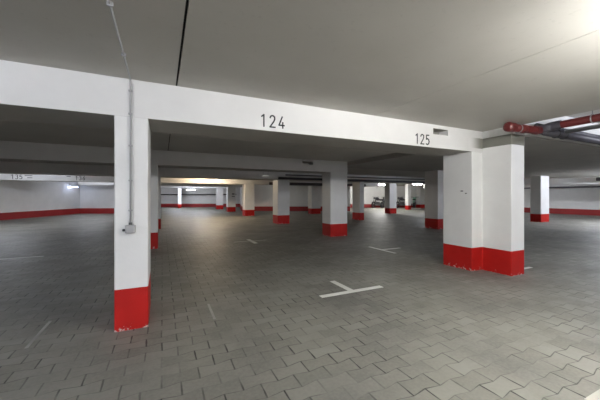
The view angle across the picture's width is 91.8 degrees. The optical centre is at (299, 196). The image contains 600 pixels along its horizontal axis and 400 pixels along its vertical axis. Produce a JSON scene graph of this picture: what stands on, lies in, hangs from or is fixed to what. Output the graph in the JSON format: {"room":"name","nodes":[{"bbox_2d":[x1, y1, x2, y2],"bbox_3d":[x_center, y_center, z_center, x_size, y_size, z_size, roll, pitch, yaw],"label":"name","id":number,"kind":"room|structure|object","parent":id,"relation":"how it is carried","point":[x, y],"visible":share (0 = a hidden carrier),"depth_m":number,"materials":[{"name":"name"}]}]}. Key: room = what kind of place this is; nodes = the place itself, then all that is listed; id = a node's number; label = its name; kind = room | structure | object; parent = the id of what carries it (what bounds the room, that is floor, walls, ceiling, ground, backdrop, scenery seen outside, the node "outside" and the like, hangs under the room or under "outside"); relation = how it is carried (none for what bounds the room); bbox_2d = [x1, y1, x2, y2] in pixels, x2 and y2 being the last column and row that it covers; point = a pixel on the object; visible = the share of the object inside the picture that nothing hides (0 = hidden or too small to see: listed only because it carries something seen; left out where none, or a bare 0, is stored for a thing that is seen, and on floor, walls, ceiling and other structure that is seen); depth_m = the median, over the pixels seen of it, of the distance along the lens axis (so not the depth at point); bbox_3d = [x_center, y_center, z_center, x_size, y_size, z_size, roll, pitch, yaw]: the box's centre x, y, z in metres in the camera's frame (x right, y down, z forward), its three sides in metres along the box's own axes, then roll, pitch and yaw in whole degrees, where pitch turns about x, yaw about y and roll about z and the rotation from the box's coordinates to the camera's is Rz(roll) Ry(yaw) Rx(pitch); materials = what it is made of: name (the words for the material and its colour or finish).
{"room":"parking garage","nodes":[
{"label":"parking garage","id":0,"kind":"room"},
{"bbox_2d":[0,180,79,212],"bbox_3d":[-16.194,-0.250,3.997,0.200,3.200,37.039,0,0,-3],"label":"wall","id":1,"kind":"structure","parent":0,"point":[15,196],"depth_m":18.64,"materials":[{"name":"white paint"}]},
{"bbox_2d":[0,208,79,219],"bbox_3d":[-16.088,1.145,4.003,0.012,0.410,37.039,0,0,-3],"label":"baseboard","id":2,"kind":"structure","parent":1,"relation":"attached to","point":[27,214],"depth_m":18.55,"materials":[{"name":"red paint"}]},
{"bbox_2d":[80,185,113,207],"bbox_3d":[-14.683,-0.250,22.592,4.710,3.200,0.200,0,0,0],"label":"wall","id":3,"kind":"structure","parent":0,"point":[91,196],"depth_m":22.49,"materials":[{"name":"white paint"}]},
{"bbox_2d":[80,208,113,213],"bbox_3d":[-14.684,1.145,22.486,4.710,0.410,0.012,0,0,0],"label":"baseboard","id":4,"kind":"structure","parent":3,"relation":"attached to","point":[82,210],"depth_m":22.48,"materials":[{"name":"red paint"}]},
{"bbox_2d":[161,187,239,203],"bbox_3d":[-13.812,-0.250,36.105,12.757,3.200,0.200,0,0,0],"label":"wall","id":5,"kind":"structure","parent":0,"point":[165,199],"depth_m":36.01,"materials":[{"name":"white paint"}]},
{"bbox_2d":[161,194,225,194],"bbox_3d":[-13.589,-0.200,35.640,11.518,0.114,0.120,0,0,0],"label":"ceiling pipe","id":6,"kind":"object","parent":5,"relation":"attached to","point":[161,194],"visible":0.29,"depth_m":35.58,"materials":[{"name":"metal"}]},
{"bbox_2d":[161,204,239,206],"bbox_3d":[-13.812,1.145,35.999,12.757,0.410,0.012,0,0,0],"label":"baseboard","id":7,"kind":"structure","parent":5,"relation":"attached to","point":[162,205],"depth_m":35.99,"materials":[{"name":"red paint"}]},
{"bbox_2d":[240,187,241,205],"bbox_3d":[-6.266,-0.250,31.176,0.200,3.200,9.900,0,0,-12],"label":"wall","id":8,"kind":"structure","parent":0,"point":[240,187],"depth_m":26.65,"materials":[{"name":"white paint"}]},
{"bbox_2d":[242,185,349,205],"bbox_3d":[-0.385,-0.250,26.410,9.818,3.200,0.200,0,0,0],"label":"wall","id":9,"kind":"structure","parent":0,"point":[263,194],"depth_m":26.31,"materials":[{"name":"white paint"}]},
{"bbox_2d":[242,206,349,210],"bbox_3d":[-0.385,1.145,26.304,9.818,0.410,0.012,0,0,0],"label":"baseboard","id":10,"kind":"structure","parent":9,"relation":"attached to","point":[256,208],"depth_m":26.30,"materials":[{"name":"red paint"}]},
{"bbox_2d":[0,207,599,399],"bbox_3d":[-4.339,1.475,17.311,55.000,0.250,49.000,0,0,-25],"label":"floor","id":11,"kind":"structure","parent":0,"point":[433,330],"depth_m":3.28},
{"bbox_2d":[0,256,42,259],"bbox_3d":[-6.091,1.349,6.352,0.750,0.005,0.090,0,0,-25],"label":"bay marking","id":12,"kind":"object","parent":11,"relation":"on","point":[34,256],"visible":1,"depth_m":6.37,"materials":[{"name":"paint"}]},
{"bbox_2d":[24,321,51,348],"bbox_3d":[-2.562,1.349,2.857,0.028,0.005,0.620,0,0,-25],"label":"bay marking","id":13,"kind":"object","parent":11,"relation":"on","point":[49,322],"visible":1,"depth_m":2.81,"materials":[{"name":"paint"}]},
{"bbox_2d":[114,115,150,331],"bbox_3d":[-1.852,0.275,3.250,0.300,2.150,0.690,0,0,-25],"label":"concrete column","id":14,"kind":"structure","parent":11,"relation":"on","point":[132,251],"depth_m":2.94,"materials":[{"name":"white paint"}]},
{"bbox_2d":[151,165,157,248],"bbox_3d":[-3.947,0.275,7.701,0.330,2.150,0.700,0,0,-25],"label":"concrete column","id":15,"kind":"structure","parent":11,"relation":"on","point":[154,168],"depth_m":7.42,"materials":[{"name":"white paint"}]},
{"bbox_2d":[158,177,160,228],"bbox_3d":[-6.025,0.275,12.139,0.380,2.150,0.700,0,0,-25],"label":"concrete column","id":16,"kind":"structure","parent":11,"relation":"on","point":[159,178],"depth_m":11.88,"materials":[{"name":"white paint"}]},
{"bbox_2d":[178,188,180,207],"bbox_3d":[-13.882,0.085,33.481,0.380,2.530,0.400,0,0,-25],"label":"concrete column","id":17,"kind":"structure","parent":11,"relation":"on","point":[179,189],"depth_m":33.29,"materials":[{"name":"white paint"}]},
{"bbox_2d":[207,304,215,319],"bbox_3d":[-1.039,1.349,3.403,0.028,0.005,0.500,0,0,-25],"label":"bay marking","id":18,"kind":"object","parent":11,"relation":"on","point":[209,306],"visible":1,"depth_m":3.37,"materials":[{"name":"paint"}]},
{"bbox_2d":[216,188,222,208],"bbox_3d":[-8.317,0.275,30.034,0.640,2.150,0.600,0,0,-25],"label":"concrete column","id":19,"kind":"structure","parent":11,"relation":"on","point":[219,191],"depth_m":29.78,"materials":[{"name":"white paint"}]},
{"bbox_2d":[226,187,235,211],"bbox_3d":[-5.979,0.275,25.165,0.670,2.150,0.603,0,0,-25],"label":"concrete column","id":20,"kind":"structure","parent":11,"relation":"on","point":[230,191],"depth_m":24.90,"materials":[{"name":"white paint"}]},
{"bbox_2d":[243,184,253,215],"bbox_3d":[-3.542,0.275,19.958,0.650,2.150,0.700,0,0,-25],"label":"concrete column","id":21,"kind":"structure","parent":11,"relation":"on","point":[248,189],"depth_m":19.64,"materials":[{"name":"white paint"}]},
{"bbox_2d":[273,180,289,223],"bbox_3d":[-0.940,0.275,14.463,0.620,2.150,0.700,0,0,-25],"label":"concrete column","id":22,"kind":"structure","parent":11,"relation":"on","point":[281,188],"depth_m":14.17,"materials":[{"name":"white paint"}]},
{"bbox_2d":[308,186,320,213],"bbox_3d":[1.098,0.275,22.215,0.770,2.150,0.600,0,0,-25],"label":"concrete column","id":23,"kind":"structure","parent":11,"relation":"on","point":[314,192],"depth_m":21.96,"materials":[{"name":"white paint"}]},
{"bbox_2d":[322,172,346,236],"bbox_3d":[1.193,0.275,10.002,0.670,2.150,0.550,0,0,-25],"label":"concrete column","id":24,"kind":"structure","parent":11,"relation":"on","point":[334,184],"depth_m":9.78,"materials":[{"name":"white paint"}]},
{"bbox_2d":[319,281,381,297],"bbox_3d":[0.639,1.349,4.346,1.040,0.005,0.595,0,0,-25],"label":"bay marking","id":25,"kind":"object","parent":11,"relation":"on","point":[350,290],"visible":1,"depth_m":4.19,"materials":[{"name":"white paint"}]},
{"bbox_2d":[352,182,363,219],"bbox_3d":[3.317,0.275,16.571,0.300,2.150,0.700,0,0,-25],"label":"concrete column","id":26,"kind":"structure","parent":11,"relation":"on","point":[357,187],"depth_m":16.30,"materials":[{"name":"white paint"}]},
{"bbox_2d":[371,197,384,207],"bbox_3d":[8.634,0.715,32.188,0.844,1.270,2.363,0,0,-21],"label":"motorcycle","id":27,"kind":"object","parent":11,"relation":"on","point":[376,198],"visible":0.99,"depth_m":32.03,"materials":[{"name":"black metal"}]},
{"bbox_2d":[371,247,397,252],"bbox_3d":[2.312,1.349,7.428,0.655,0.005,0.980,0,0,-25],"label":"bay marking","id":28,"kind":"object","parent":11,"relation":"on","point":[371,247],"visible":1,"depth_m":7.33,"materials":[{"name":"white paint"}]},
{"bbox_2d":[385,183,395,213],"bbox_3d":[7.054,0.085,22.634,0.690,2.530,0.550,0,0,-25],"label":"concrete column","id":29,"kind":"structure","parent":11,"relation":"on","point":[390,188],"depth_m":22.41,"materials":[{"name":"white paint"}]},
{"bbox_2d":[372,208,420,208],"bbox_3d":[10.152,1.300,30.684,5.131,0.100,0.197,0,0,0],"label":"kerb","id":30,"kind":"object","parent":11,"relation":"on","point":[372,208],"visible":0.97,"depth_m":30.59,"materials":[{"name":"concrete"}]},
{"bbox_2d":[396,197,404,207],"bbox_3d":[11.316,0.715,32.133,0.844,1.270,2.363,0,0,-18],"label":"motorcycle","id":31,"kind":"object","parent":11,"relation":"on","point":[400,198],"visible":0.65,"depth_m":32.19,"materials":[{"name":"black metal"}]},
{"bbox_2d":[405,184,410,209],"bbox_3d":[10.798,0.085,29.031,0.400,2.530,0.400,0,0,-25],"label":"concrete column","id":32,"kind":"structure","parent":11,"relation":"on","point":[407,186],"depth_m":28.88,"materials":[{"name":"white paint"}]},
{"bbox_2d":[412,197,415,207],"bbox_3d":[12.595,0.715,31.973,0.844,1.270,2.363,0,0,25],"label":"motorcycle","id":33,"kind":"object","parent":11,"relation":"on","point":[414,198],"visible":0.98,"depth_m":31.15,"materials":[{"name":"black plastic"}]},
{"bbox_2d":[416,185,424,207],"bbox_3d":[13.557,0.085,32.664,0.700,2.530,0.600,0,0,-25],"label":"concrete column","id":34,"kind":"structure","parent":11,"relation":"on","point":[420,192],"depth_m":32.44,"materials":[{"name":"white paint"}]},
{"bbox_2d":[425,170,442,228],"bbox_3d":[5.607,0.150,12.152,0.350,2.400,0.650,0,0,-25],"label":"concrete column","id":35,"kind":"structure","parent":11,"relation":"on","point":[433,179],"depth_m":11.93,"materials":[{"name":"white paint"}]},
{"bbox_2d":[443,128,524,275],"bbox_3d":[3.368,0.085,5.397,0.678,2.530,1.095,0,0,-25],"label":"concrete column","id":36,"kind":"structure","parent":11,"relation":"on","point":[483,193],"depth_m":5.22,"materials":[{"name":"white paint"}]},
{"bbox_2d":[530,176,548,221],"bbox_3d":[12.663,0.150,15.350,0.800,2.400,0.480,0,0,-25],"label":"concrete column","id":37,"kind":"structure","parent":11,"relation":"on","point":[539,185],"depth_m":15.15,"materials":[{"name":"white paint"}]},
{"bbox_2d":[584,389,599,399],"bbox_3d":[4.200,1.397,1.680,3.970,0.106,2.435,0,0,-25],"label":"bay marking","id":38,"kind":"object","parent":11,"relation":"on","point":[596,395],"depth_m":1.95,"materials":[{"name":"paint"}]},
{"bbox_2d":[0,0,599,185],"bbox_3d":[-4.339,-1.330,17.311,55.000,0.300,49.000,0,0,-25],"label":"ceiling","id":39,"kind":"structure","parent":0,"point":[476,65],"depth_m":2.44,"materials":[{"name":"concrete"}]},
{"bbox_2d":[106,0,135,232],"bbox_3d":[-0.539,-0.405,0.440,0.113,1.549,5.498,0,0,-25],"label":"conduit","id":40,"kind":"object","parent":39,"relation":"attached to","point":[130,228],"visible":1,"depth_m":2.90,"materials":[{"name":"grey plastic"}]},
{"bbox_2d":[78,182,242,186],"bbox_3d":[-10.258,-0.990,23.136,11.900,0.380,0.600,0,0,-25],"label":"concrete beam","id":41,"kind":"structure","parent":39,"relation":"attached to","point":[79,183],"depth_m":23.17,"materials":[{"name":"white paint"}]},
{"bbox_2d":[0,141,346,173],"bbox_3d":[-7.439,-0.990,6.045,19.740,0.380,0.700,0,0,-25],"label":"concrete beam","id":42,"kind":"structure","parent":39,"relation":"attached to","point":[10,151],"depth_m":7.60,"materials":[{"name":"white paint"}]},
{"bbox_2d":[168,0,188,148],"bbox_3d":[-6.176,-1.333,16.440,2.674,0.294,49.000,0,0,-25],"label":"joint","id":43,"kind":"object","parent":39,"relation":"attached to","point":[187,1],"depth_m":2.25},
{"bbox_2d":[0,174,378,186],"bbox_3d":[-5.170,-0.990,19.295,25.800,0.380,0.703,0,0,-25],"label":"concrete beam","id":44,"kind":"structure","parent":39,"relation":"attached to","point":[4,177],"depth_m":16.31,"materials":[{"name":"white paint"}]},
{"bbox_2d":[161,186,238,188],"bbox_3d":[-10.718,-0.990,29.006,9.100,0.380,0.600,0,0,-25],"label":"concrete beam","id":45,"kind":"structure","parent":39,"relation":"attached to","point":[161,186],"depth_m":28.56,"materials":[{"name":"white paint"}]},
{"bbox_2d":[0,161,424,183],"bbox_3d":[-1.517,-0.990,14.278,33.300,0.380,0.700,0,0,-25],"label":"concrete beam","id":46,"kind":"structure","parent":39,"relation":"attached to","point":[5,167],"depth_m":12.14,"materials":[{"name":"white paint"}]},
{"bbox_2d":[0,60,482,156],"bbox_3d":[-6.242,-0.990,1.165,21.720,0.380,0.703,0,0,-25],"label":"concrete beam","id":47,"kind":"structure","parent":39,"relation":"attached to","point":[28,92],"depth_m":3.31,"materials":[{"name":"white paint"}]},
{"bbox_2d":[269,182,365,186],"bbox_3d":[1.497,-0.947,20.523,7.700,0.445,0.200,0,0,-25],"label":"ceiling pipe","id":48,"kind":"object","parent":39,"relation":"hanging from","point":[270,183],"visible":0.49,"depth_m":19.99,"materials":[{"name":"metal"}]},
{"bbox_2d":[278,177,424,182],"bbox_3d":[4.327,-0.964,15.667,11.750,0.412,0.110,0,0,-25],"label":"ceiling pipe","id":49,"kind":"object","parent":39,"relation":"hanging from","point":[283,178],"visible":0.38,"depth_m":15.07,"materials":[{"name":"metal"}]},
{"bbox_2d":[285,173,424,179],"bbox_3d":[4.547,-1.046,15.495,11.500,0.248,0.060,0,0,-25],"label":"ceiling pipe","id":50,"kind":"object","parent":39,"relation":"hanging from","point":[308,173],"visible":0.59,"depth_m":14.77,"materials":[{"name":"metal"}]},
{"bbox_2d":[423,177,599,188],"bbox_3d":[16.948,-1.115,14.903,0.600,0.870,25.600,0,0,-25],"label":"concrete beam","id":51,"kind":"structure","parent":39,"relation":"attached to","point":[584,180],"depth_m":16.98,"materials":[{"name":"white paint"}]},
{"bbox_2d":[541,130,599,144],"bbox_3d":[8.330,-1.120,6.985,9.000,0.162,0.162,0,0,-25],"label":"insulated pipe","id":52,"kind":"object","parent":39,"relation":"attached to","point":[559,134],"visible":0.86,"depth_m":5.39,"materials":[{"name":"black plastic"}]},
{"bbox_2d":[350,186,415,203],"bbox_3d":[9.919,-0.250,34.087,8.136,3.200,0.200,0,0,0],"label":"wall","id":53,"kind":"structure","parent":0,"point":[370,193],"depth_m":33.99,"materials":[{"name":"white paint"}]},
{"bbox_2d":[350,204,415,207],"bbox_3d":[9.919,1.145,33.981,8.136,0.410,0.012,0,0,0],"label":"baseboard","id":54,"kind":"structure","parent":53,"relation":"attached to","point":[365,205],"depth_m":33.98,"materials":[{"name":"red paint"}]},
{"bbox_2d":[347,135,599,177],"bbox_3d":[14.044,-1.265,13.266,25.250,0.430,6.070,0,0,-25],"label":"ceiling","id":55,"kind":"structure","parent":0,"point":[552,158],"depth_m":8.81,"materials":[{"name":"grey paint"}]},
{"bbox_2d":[534,123,599,137],"bbox_3d":[8.263,-1.250,7.080,9.000,0.090,0.090,0,0,-25],"label":"insulated pipe","id":56,"kind":"object","parent":55,"relation":"attached to","point":[536,124],"visible":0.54,"depth_m":5.77,"materials":[{"name":"grey metal"}]},
{"bbox_2d":[524,184,599,209],"bbox_3d":[20.785,-0.250,19.879,0.200,3.200,31.300,0,0,-25],"label":"wall","id":57,"kind":"structure","parent":0,"point":[561,198],"depth_m":21.31,"materials":[{"name":"white paint"}]},
{"bbox_2d":[524,186,599,188],"bbox_3d":[20.367,-0.650,20.178,0.120,0.114,29.000,0,0,-25],"label":"ceiling pipe","id":58,"kind":"object","parent":57,"relation":"attached to","point":[568,186],"visible":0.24,"depth_m":20.98,"materials":[{"name":"metal"}]},
{"bbox_2d":[524,116,599,146],"bbox_3d":[15.348,-1.325,10.518,25.250,0.490,0.012,0,0,-25],"label":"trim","id":59,"kind":"structure","parent":57,"relation":"attached to","point":[594,131],"depth_m":5.72,"materials":[{"name":"white paint"}]},
{"bbox_2d":[524,207,599,215],"bbox_3d":[20.690,1.145,19.833,0.012,0.410,31.300,0,0,-25],"label":"baseboard","id":60,"kind":"structure","parent":57,"relation":"attached to","point":[551,210],"depth_m":21.31,"materials":[{"name":"red paint"}]},
{"bbox_2d":[567,109,599,123],"bbox_3d":[17.302,-1.710,5.957,25.630,0.280,9.930,0,0,-25],"label":"ceiling","id":61,"kind":"structure","parent":0,"point":[588,113],"depth_m":5.59,"materials":[{"name":"white paint"}]},
{"bbox_2d":[503,111,599,134],"bbox_3d":[4.677,-1.288,2.758,1.135,0.565,4.575,0,0,-25],"label":"pipe","id":62,"kind":"object","parent":61,"relation":"attached to","point":[556,125],"visible":1,"depth_m":4.61,"materials":[{"name":"red metal"}]},
{"bbox_2d":[564,124,599,133],"bbox_3d":[5.401,-1.303,2.894,0.086,0.532,4.400,0,0,-25],"label":"pipe","id":63,"kind":"object","parent":61,"relation":"hanging from","point":[597,126],"visible":1,"depth_m":4.66,"materials":[{"name":"grey metal"}]}
]}

